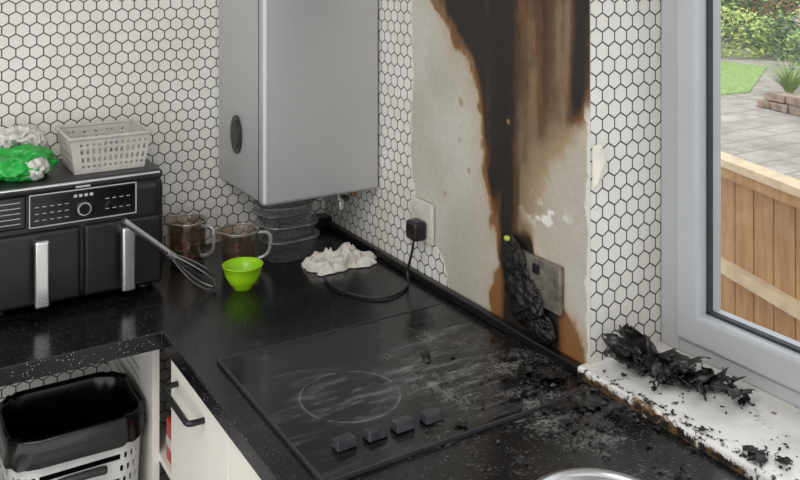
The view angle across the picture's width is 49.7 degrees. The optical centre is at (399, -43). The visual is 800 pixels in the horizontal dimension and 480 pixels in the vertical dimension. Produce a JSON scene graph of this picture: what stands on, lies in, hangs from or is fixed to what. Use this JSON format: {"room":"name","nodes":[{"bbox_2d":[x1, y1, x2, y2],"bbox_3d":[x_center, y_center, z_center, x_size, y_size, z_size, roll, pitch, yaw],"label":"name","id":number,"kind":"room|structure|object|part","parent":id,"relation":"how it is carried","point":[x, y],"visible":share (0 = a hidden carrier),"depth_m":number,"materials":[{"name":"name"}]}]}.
{"room":"fire-damaged room","nodes":[
{"label":"fire-damaged room","id":0,"kind":"room"},
{"bbox_2d":[0,0,324,479],"bbox_3d":[-1.480,0.439,1.744,3.500,2.420,0.120,0,0,-32],"label":"wall","id":1,"kind":"structure","parent":0,"point":[154,64],"depth_m":2.19,"materials":[{"name":"tile"}]},
{"bbox_2d":[219,0,377,209],"bbox_3d":[-0.270,0.256,2.230,0.320,0.820,0.315,0,0,-32],"label":"boiler","id":2,"kind":"object","parent":1,"relation":"attached to","point":[298,79],"visible":1,"depth_m":2.10,"materials":[{"name":"silver metal"}]},
{"bbox_2d":[230,115,241,153],"bbox_3d":[-0.411,0.442,2.164,0.004,0.096,0.072,0,0,-32],"label":"vent","id":3,"kind":"object","parent":2,"relation":"attached to","point":[235,120],"depth_m":2.16,"materials":[{"name":"black plastic"}]},
{"bbox_3d":[-0.275,0.214,2.243,0.310,0.730,0.282,0,0,-32],"label":"casing","id":4,"kind":"part","parent":2,"relation":"part of","materials":[{"name":"silver metal"}]},
{"bbox_2d":[341,194,348,199],"bbox_3d":[-0.141,0.618,2.229,0.014,0.010,0.022,0,0,-32],"label":"tap","id":5,"kind":"object","parent":2,"relation":"on","point":[343,196],"depth_m":2.22,"materials":[{"name":"black plastic"}]},
{"bbox_2d":[325,0,660,364],"bbox_3d":[1.004,0.439,0.732,0.281,2.420,4.200,0,0,-32],"label":"wall","id":6,"kind":"structure","parent":0,"point":[492,114],"depth_m":1.69,"materials":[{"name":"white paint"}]},
{"bbox_2d":[324,196,434,298],"bbox_3d":[-0.049,0.655,1.980,0.208,0.184,0.174,0,0,-32],"label":"wall socket","id":7,"kind":"object","parent":6,"relation":"attached to","point":[421,225],"visible":1,"depth_m":1.98,"materials":[{"name":"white plastic"}]},
{"bbox_2d":[413,203,416,211],"bbox_3d":[0.035,0.585,2.024,0.004,0.018,0.015,0,0,-32],"label":"switch","id":8,"kind":"object","parent":7,"relation":"attached to","point":[414,204],"depth_m":2.02,"materials":[{"name":"white plastic"}]},
{"bbox_3d":[0.052,0.610,2.007,0.009,0.094,0.092,0,0,-32],"label":"plate","id":9,"kind":"part","parent":7,"relation":"part of","materials":[{"name":"white plastic"}]},
{"bbox_2d":[502,234,563,344],"bbox_3d":[0.252,0.642,1.667,0.029,0.184,0.163,0,0,-32],"label":"socket","id":10,"kind":"object","parent":6,"relation":"attached to","point":[534,284],"visible":1,"depth_m":1.65,"materials":[{"name":"plastic"}]},
{"bbox_2d":[532,263,539,274],"bbox_3d":[0.260,0.595,1.653,0.005,0.018,0.017,0,0,-32],"label":"switch","id":11,"kind":"object","parent":10,"relation":"attached to","point":[535,266],"depth_m":1.65,"materials":[{"name":"plastic"}]},
{"bbox_3d":[0.262,0.619,1.663,0.011,0.090,0.147,0,0,-32],"label":"plate","id":12,"kind":"part","parent":10,"relation":"part of","materials":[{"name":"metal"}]},
{"bbox_2d":[592,143,606,188],"bbox_3d":[0.361,0.372,1.548,0.031,0.083,0.012,0,0,-18],"label":"flap","id":13,"kind":"object","parent":6,"relation":"attached to","point":[599,161],"visible":1,"depth_m":1.55,"materials":[{"name":"paint"}]},
{"bbox_2d":[661,0,678,348],"bbox_3d":[0.535,0.129,1.641,0.070,1.200,0.043,0,0,-32],"label":"frame","id":14,"kind":"object","parent":6,"relation":"attached to","point":[669,336],"visible":0.48,"depth_m":1.62,"materials":[{"name":"white plastic"}]},
{"bbox_2d":[578,341,799,479],"bbox_3d":[0.855,0.744,0.879,0.222,0.030,1.703,0,0,-32],"label":"windowsill","id":15,"kind":"structure","parent":6,"relation":"attached to","point":[772,417],"depth_m":1.38,"materials":[{"name":"white paint"}]},
{"bbox_2d":[602,323,755,432],"bbox_3d":[0.470,0.680,1.473,0.159,0.096,0.266,0,0,-36],"label":"debris","id":16,"kind":"object","parent":15,"relation":"on","point":[634,349],"visible":1,"depth_m":1.48,"materials":[{"name":"black"}]},
{"bbox_2d":[606,376,798,479],"bbox_3d":[0.524,0.721,1.313,0.114,0.015,0.496,0,0,-32],"label":"crumbs","id":17,"kind":"object","parent":15,"relation":"on","point":[753,452],"visible":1,"depth_m":1.27,"materials":[{"name":"plastic"}]},
{"bbox_2d":[679,337,799,407],"bbox_3d":[0.966,0.715,0.939,0.070,0.028,1.604,0,0,-32],"label":"frame","id":18,"kind":"object","parent":15,"relation":"on","point":[759,381],"visible":0.43,"depth_m":1.49,"materials":[{"name":"white plastic"}]},
{"bbox_2d":[676,0,799,392],"bbox_3d":[0.942,0.140,0.949,0.069,1.118,1.556,0,0,-32],"label":"window","id":19,"kind":"structure","parent":6,"relation":"in","point":[690,14],"depth_m":1.56,"materials":[{"name":"white plastic"}]},
{"bbox_2d":[706,0,712,313],"bbox_3d":[0.559,0.140,1.565,0.012,1.018,0.009,0,0,-32],"label":"gasket","id":20,"kind":"object","parent":19,"relation":"attached to","point":[709,3],"visible":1,"depth_m":1.56,"materials":[{"name":"rubber"}]},
{"bbox_3d":[0.954,0.671,0.932,0.068,0.055,1.514,0,0,-32],"label":"sash bottom","id":21,"kind":"part","parent":19,"relation":"part of","materials":[{"name":"white plastic"}]},
{"bbox_2d":[706,311,799,353],"bbox_3d":[0.950,0.644,0.929,0.012,0.010,1.494,0,0,-32],"label":"bottom gasket","id":22,"kind":"object","parent":19,"relation":"attached to","point":[724,318],"visible":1,"depth_m":1.48,"materials":[{"name":"rubber"}]},
{"bbox_3d":[-0.383,1.679,-0.047,3.500,0.060,4.320,0,0,-32],"label":"floor","id":23,"kind":"structure","parent":0,"visible":0},
{"bbox_2d":[0,371,146,479],"bbox_3d":[-0.689,1.290,1.806,0.281,0.718,0.252,0,0,-32],"label":"waste bin","id":24,"kind":"object","parent":23,"relation":"on","point":[90,426],"visible":1,"depth_m":1.78,"materials":[{"name":"grey plastic"}]},
{"bbox_2d":[1,436,139,479],"bbox_3d":[-0.691,1.298,1.811,0.260,0.702,0.220,0,0,-32],"label":"basket","id":25,"kind":"object","parent":24,"relation":"in","point":[22,457],"depth_m":1.71,"materials":[{"name":"white plastic"}]},
{"bbox_2d":[0,212,749,479],"bbox_3d":[-0.266,1.184,0.716,1.897,0.930,2.898,0,0,-32],"label":"countertop","id":26,"kind":"structure","parent":23,"relation":"on","point":[217,433],"depth_m":1.68,"materials":[{"name":"black stone"}]},
{"bbox_2d":[0,159,162,316],"bbox_3d":[-0.739,0.614,1.944,0.373,0.270,0.292,0,0,-32],"label":"air fryer","id":27,"kind":"object","parent":26,"relation":"on","point":[63,236],"visible":0.91,"depth_m":1.86,"materials":[{"name":"black plastic"}]},
{"bbox_3d":[-0.814,0.533,1.796,0.067,0.068,0.014,0,0,-32],"label":"mode panel","id":28,"kind":"part","parent":27,"relation":"part of","materials":[{"name":"black plastic"}]},
{"bbox_2d":[0,123,59,181],"bbox_3d":[-0.836,0.426,1.893,0.165,0.105,0.179,0,0,-32],"label":"bag","id":29,"kind":"object","parent":27,"relation":"on","point":[25,154],"visible":1,"depth_m":1.86,"materials":[{"name":"green plastic"}]},
{"bbox_3d":[-0.785,0.452,1.853,0.063,0.053,0.049,0,0,-32],"label":"white panel","id":30,"kind":"part","parent":29,"relation":"part of","materials":[{"name":"white plastic"}]},
{"bbox_3d":[-0.743,0.657,1.790,0.031,0.124,0.009,0,0,-32],"label":"handle","id":31,"kind":"part","parent":27,"relation":"part of","materials":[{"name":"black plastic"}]},
{"bbox_3d":[-0.748,0.598,1.798,0.024,0.022,0.042,0,0,-32],"label":"handle arm","id":32,"kind":"part","parent":27,"relation":"part of","materials":[{"name":"silver metal"}]},
{"bbox_3d":[-0.766,0.654,1.827,0.168,0.154,0.030,0,0,-32],"label":"drawer","id":33,"kind":"part","parent":27,"relation":"part of","materials":[{"name":"black plastic"}]},
{"bbox_3d":[-0.738,0.653,1.782,0.029,0.140,0.015,0,0,-32],"label":"handle","id":34,"kind":"part","parent":27,"relation":"part of","materials":[{"name":"silver metal"}]},
{"bbox_3d":[-0.694,0.485,1.871,0.349,0.007,0.014,0,0,-32],"label":"trim","id":35,"kind":"part","parent":27,"relation":"part of","materials":[{"name":"silver metal"}]},
{"bbox_3d":[-0.754,0.490,1.968,0.365,0.022,0.235,0,0,-32],"label":"plate","id":36,"kind":"part","parent":27,"relation":"part of","materials":[{"name":"grey plastic"}]},
{"bbox_3d":[-0.686,0.533,1.873,0.220,0.068,0.015,0,0,-32],"label":"control panel","id":37,"kind":"part","parent":27,"relation":"part of","materials":[{"name":"black plastic"}]},
{"bbox_2d":[55,119,152,174],"bbox_3d":[-0.688,0.436,2.001,0.184,0.085,0.172,0,0,-32],"label":"storage basket","id":38,"kind":"object","parent":27,"relation":"on","point":[135,136],"visible":1,"depth_m":1.96,"materials":[{"name":"grey plastic"}]},
{"bbox_3d":[-0.594,0.657,1.882,0.031,0.124,0.009,0,0,-32],"label":"handle","id":39,"kind":"part","parent":27,"relation":"part of","materials":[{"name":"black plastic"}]},
{"bbox_3d":[-0.616,0.654,1.919,0.168,0.154,0.030,0,0,-32],"label":"drawer","id":40,"kind":"part","parent":27,"relation":"part of","materials":[{"name":"black plastic"}]},
{"bbox_3d":[-0.589,0.653,1.874,0.029,0.140,0.015,0,0,-32],"label":"handle","id":41,"kind":"part","parent":27,"relation":"part of","materials":[{"name":"silver metal"}]},
{"bbox_3d":[-0.638,1.217,2.012,0.013,0.864,0.296,0,0,-32],"label":"corner papered panel","id":42,"kind":"part","parent":26,"relation":"part of","materials":[{"name":"paper"}]},
{"bbox_3d":[-0.535,1.217,1.842,0.015,0.864,0.100,0,0,-32],"label":"corner panel","id":43,"kind":"part","parent":26,"relation":"part of","materials":[{"name":"white laminate"}]},
{"bbox_2d":[159,425,170,479],"bbox_3d":[-0.445,1.041,1.839,0.135,0.015,0.198,0,0,-32],"label":"shelf","id":44,"kind":"object","parent":26,"relation":"attached to","point":[163,459],"depth_m":1.81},
{"bbox_2d":[166,416,170,463],"bbox_3d":[-0.437,0.991,1.785,0.078,0.084,0.051,0,0,-32],"label":"packet","id":45,"kind":"object","parent":44,"relation":"on","point":[168,435],"visible":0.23,"depth_m":1.77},
{"bbox_2d":[121,218,215,288],"bbox_3d":[-0.508,0.649,1.901,0.212,0.192,0.042,0,0,-30],"label":"whisk","id":46,"kind":"object","parent":26,"relation":"on","point":[170,254],"visible":1,"depth_m":1.90,"materials":[{"name":"silver metal"}]},
{"bbox_3d":[-0.547,0.606,1.871,0.115,0.106,0.014,0,0,-39],"label":"handle","id":47,"kind":"part","parent":46,"relation":"part of","materials":[{"name":"silver metal"}]},
{"bbox_3d":[-0.405,0.824,1.596,0.036,0.011,0.166,0,0,-32],"label":"handle","id":48,"kind":"part","parent":26,"relation":"part of","materials":[{"name":"black plastic"}]},
{"bbox_2d":[166,214,216,266],"bbox_3d":[-0.518,0.695,2.120,0.104,0.106,0.114,0,0,-32],"label":"measuring jug","id":49,"kind":"object","parent":26,"relation":"on","point":[195,256],"visible":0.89,"depth_m":2.13,"materials":[{"name":"clear glass"}]},
{"bbox_3d":[-0.361,1.165,1.578,0.019,0.747,0.321,0,0,-32],"label":"door","id":50,"kind":"part","parent":26,"relation":"part of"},
{"bbox_2d":[215,225,268,262],"bbox_3d":[-0.382,0.701,2.090,0.109,0.092,0.103,0,0,30],"label":"measuring jug","id":51,"kind":"object","parent":26,"relation":"on","point":[239,251],"visible":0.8,"depth_m":2.08,"materials":[{"name":"clear glass"}]},
{"bbox_2d":[222,257,262,290],"bbox_3d":[-0.356,0.721,1.960,0.092,0.055,0.092,0,0,-32],"label":"plastic bowl","id":52,"kind":"object","parent":26,"relation":"on","point":[241,273],"visible":1,"depth_m":1.94,"materials":[{"name":"green plastic"}]},
{"bbox_3d":[-0.120,1.165,1.184,0.019,0.747,0.596,0,0,-32],"label":"door","id":53,"kind":"part","parent":26,"relation":"part of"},
{"bbox_2d":[252,206,315,262],"bbox_3d":[-0.289,0.679,2.178,0.162,0.138,0.142,0,0,-32],"label":"food container","id":54,"kind":"object","parent":26,"relation":"on","point":[254,206],"visible":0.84,"depth_m":2.14,"materials":[{"name":"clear plastic"}]},
{"bbox_2d":[301,242,376,275],"bbox_3d":[-0.144,0.725,2.118,0.194,0.045,0.116,0,0,-29],"label":"cloth","id":55,"kind":"object","parent":26,"relation":"on","point":[346,256],"visible":1,"depth_m":2.09,"materials":[{"name":"white fabric"}]},
{"bbox_2d":[217,303,585,479],"bbox_3d":[-0.009,0.738,1.540,0.501,0.022,0.441,0,0,-32],"label":"cooktop","id":56,"kind":"object","parent":26,"relation":"in","point":[341,400],"visible":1,"depth_m":1.49,"materials":[{"name":"black glass"}]},
{"bbox_3d":[-0.221,0.745,1.410,0.004,0.007,0.439,0,0,-32],"label":"edge trim","id":57,"kind":"part","parent":56,"relation":"part of","materials":[{"name":"grey plastic"}]},
{"bbox_3d":[-0.124,0.745,1.726,0.501,0.007,0.004,0,0,-32],"label":"edge trim","id":58,"kind":"part","parent":56,"relation":"part of","materials":[{"name":"black glass"}]},
{"bbox_3d":[-0.085,0.734,1.313,0.034,0.015,0.024,0,0,-32],"label":"knob","id":59,"kind":"part","parent":56,"relation":"part of","materials":[{"name":"black plastic"}]},
{"bbox_3d":[-0.039,0.734,1.339,0.034,0.015,0.024,0,0,-32],"label":"knob","id":60,"kind":"part","parent":56,"relation":"part of","materials":[{"name":"black plastic"}]},
{"bbox_3d":[0.004,0.734,1.363,0.034,0.015,0.024,0,0,-32],"label":"knob","id":61,"kind":"part","parent":56,"relation":"part of","materials":[{"name":"black plastic"}]},
{"bbox_3d":[0.051,0.734,1.389,0.034,0.015,0.024,0,0,-32],"label":"knob","id":62,"kind":"part","parent":56,"relation":"part of","materials":[{"name":"black plastic"}]},
{"bbox_3d":[0.105,0.745,1.353,0.501,0.007,0.004,0,0,-32],"label":"edge trim","id":63,"kind":"part","parent":56,"relation":"part of","materials":[{"name":"grey plastic"}]},
{"bbox_2d":[399,323,696,476],"bbox_3d":[0.241,0.737,1.387,0.294,0.022,0.774,0,0,-32],"label":"debris","id":64,"kind":"object","parent":26,"relation":"on","point":[614,406],"visible":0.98,"depth_m":1.44,"materials":[{"name":"plastic"}]},
{"bbox_2d":[537,468,639,479],"bbox_3d":[0.269,0.711,0.961,0.200,0.074,0.397,0,0,-13],"label":"saucepan","id":65,"kind":"object","parent":26,"relation":"on","point":[573,473],"visible":1,"depth_m":1.15,"materials":[{"name":"metal"}]},
{"label":"outside","id":66,"kind":"structure","parent":0,"visible":0},
{"bbox_3d":[9.309,1.809,15.908,29.700,0.280,37.000,0,0,-32],"label":"ground","id":67,"kind":"structure","parent":66,"visible":0},
{"bbox_2d":[721,20,799,179],"bbox_3d":[10.657,1.558,16.148,27.150,0.219,32.000,0,0,-32],"label":"terrace","id":68,"kind":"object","parent":67,"relation":"on","point":[767,138],"depth_m":7.52,"materials":[{"name":"grey stone"}]},
{"bbox_2d":[721,61,766,94],"bbox_3d":[1.727,1.441,12.874,3.800,0.014,8.250,0,0,-32],"label":"lawn","id":69,"kind":"structure","parent":68,"relation":"on","point":[735,79],"depth_m":10.45,"materials":[{"name":"green plant"}]},
{"bbox_2d":[722,0,798,23],"bbox_3d":[9.378,0.448,17.709,0.300,2.000,24.000,0,0,-32],"label":"wall","id":70,"kind":"structure","parent":68,"relation":"on","point":[751,0],"depth_m":19.23,"materials":[{"name":"plant"}]},
{"bbox_2d":[721,0,799,69],"bbox_3d":[6.739,-0.092,14.267,6.341,3.075,10.720,0,0,-28],"label":"hedge","id":71,"kind":"object","parent":68,"relation":"on","point":[735,17],"visible":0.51,"depth_m":12.77,"materials":[{"name":"green plant"}]},
{"bbox_2d":[749,55,799,93],"bbox_3d":[4.550,1.216,9.076,1.536,0.460,2.113,0,0,43],"label":"ornamental grass","id":72,"kind":"object","parent":68,"relation":"on","point":[790,82],"depth_m":8.95,"materials":[{"name":"green plant"}]},
{"bbox_2d":[757,91,799,115],"bbox_3d":[3.914,1.363,7.295,0.194,0.170,2.411,0,0,-17],"label":"stone edging","id":73,"kind":"object","parent":68,"relation":"on","point":[780,101],"visible":1,"depth_m":8.13,"materials":[{"name":"brown stone"}]},
{"bbox_2d":[721,151,799,341],"bbox_3d":[1.438,1.252,3.350,0.085,0.830,4.706,0,0,-13],"label":"fence","id":74,"kind":"object","parent":67,"relation":"on","point":[760,206],"visible":0.16,"depth_m":3.41,"materials":[{"name":"brown wood"}]},
{"bbox_3d":[1.417,1.296,3.399,0.045,0.045,4.600,0,0,-13],"label":"rail","id":75,"kind":"part","parent":74,"relation":"part of","materials":[{"name":"brown wood"}]},
{"bbox_3d":[1.417,0.891,3.399,0.045,0.045,4.600,0,0,-13],"label":"rail","id":76,"kind":"part","parent":74,"relation":"part of","materials":[{"name":"brown wood"}]}
]}

